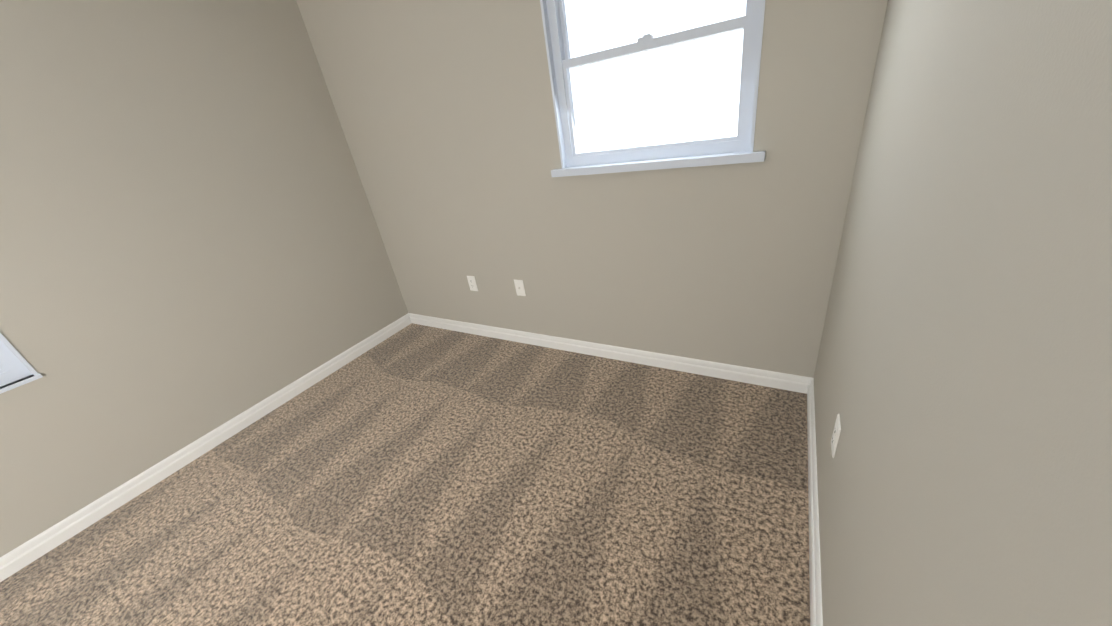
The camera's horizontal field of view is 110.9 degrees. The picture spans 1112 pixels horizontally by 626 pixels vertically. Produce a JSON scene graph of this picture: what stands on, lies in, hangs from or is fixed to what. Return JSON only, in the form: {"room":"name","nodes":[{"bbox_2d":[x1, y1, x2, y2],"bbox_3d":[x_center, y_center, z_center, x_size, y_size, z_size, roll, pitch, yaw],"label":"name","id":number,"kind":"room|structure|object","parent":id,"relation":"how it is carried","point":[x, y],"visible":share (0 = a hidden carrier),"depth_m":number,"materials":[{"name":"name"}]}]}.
{"room":"empty bedroom","nodes":[
{"label":"empty bedroom","id":0,"kind":"room"},
{"bbox_2d":[0,0,407,556],"bbox_3d":[-2.569,0.030,1.123,0.150,2.440,4.800,7,31,29],"label":"wall","id":1,"kind":"structure","parent":0,"point":[192,248],"depth_m":1.91,"materials":[{"name":"grey paint"}]},
{"bbox_2d":[0,333,42,393],"bbox_3d":[-2.568,-0.086,1.044,0.115,1.284,0.918,7,31,29],"label":"window","id":2,"kind":"structure","parent":1,"relation":"in","point":[17,369],"depth_m":1.59,"materials":[{"name":"white plastic"}]},
{"bbox_2d":[0,314,411,581],"bbox_3d":[-2.328,1.075,1.611,0.016,0.090,4.500,7,31,29],"label":"baseboard","id":3,"kind":"structure","parent":1,"relation":"attached to","point":[20,557],"depth_m":2.04,"materials":[{"name":"white wood"}]},
{"bbox_2d":[0,323,809,625],"bbox_3d":[-0.755,1.354,0.772,3.920,0.100,4.800,7,31,29],"label":"floor","id":4,"kind":"structure","parent":0,"point":[411,474],"depth_m":1.60,"materials":[{"name":"carpet"}]},
{"bbox_2d":[296,0,887,377],"bbox_3d":[-0.068,-0.865,2.076,3.050,2.440,0.150,7,31,29],"label":"wall","id":5,"kind":"structure","parent":0,"point":[444,109],"depth_m":2.00,"materials":[{"name":"grey paint"}]},
{"bbox_2d":[467,276,477,290],"bbox_3d":[-0.594,-0.209,2.714,0.070,0.114,0.007,7,31,29],"label":"electrical outlet","id":6,"kind":"object","parent":5,"relation":"attached to","point":[472,283],"visible":1,"depth_m":2.71,"materials":[{"name":"white plastic"}]},
{"bbox_2d":[514,279,525,295],"bbox_3d":[-0.240,-0.162,2.510,0.070,0.114,0.014,7,31,29],"label":"electrical outlet","id":7,"kind":"object","parent":5,"relation":"attached to","point":[519,287],"visible":1,"depth_m":2.51,"materials":[{"name":"white plastic"}]},
{"bbox_2d":[408,313,804,392],"bbox_3d":[0.009,0.202,2.573,2.870,0.090,0.016,7,31,29],"label":"baseboard","id":8,"kind":"structure","parent":5,"relation":"attached to","point":[790,382],"depth_m":2.31,"materials":[{"name":"white wood"}]},
{"bbox_2d":[540,0,765,176],"bbox_3d":[0.367,-1.099,1.594,0.975,0.940,0.147,7,31,29],"label":"window","id":9,"kind":"structure","parent":5,"relation":"in","point":[737,149],"depth_m":1.68,"materials":[{"name":"white plastic"}]},
{"bbox_2d":[814,0,1111,625],"bbox_3d":[0.034,0.396,-0.426,0.150,2.440,4.650,7,31,29],"label":"wall","id":10,"kind":"structure","parent":0,"point":[963,380],"depth_m":0.45,"materials":[{"name":"grey paint"}]},
{"bbox_2d":[804,377,822,625],"bbox_3d":[0.840,0.743,1.247,0.016,0.090,1.635,7,31,29],"label":"baseboard","id":11,"kind":"structure","parent":10,"relation":"attached to","point":[816,617],"depth_m":1.30,"materials":[{"name":"white wood"}]},
{"bbox_2d":[831,414,840,457],"bbox_3d":[0.837,0.368,1.149,0.007,0.114,0.070,7,31,29],"label":"electrical outlet","id":12,"kind":"object","parent":10,"relation":"attached to","point":[835,434],"visible":0.96,"depth_m":1.13,"materials":[{"name":"white plastic"}]},
{"label":"outside","id":13,"kind":"structure","parent":0,"visible":0},
{"bbox_2d":[565,0,745,152],"bbox_3d":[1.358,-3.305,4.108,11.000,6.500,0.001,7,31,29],"label":"window glass","id":14,"kind":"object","parent":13,"point":[669,11],"depth_m":4.53,"materials":[{"name":"glass"}]}
]}

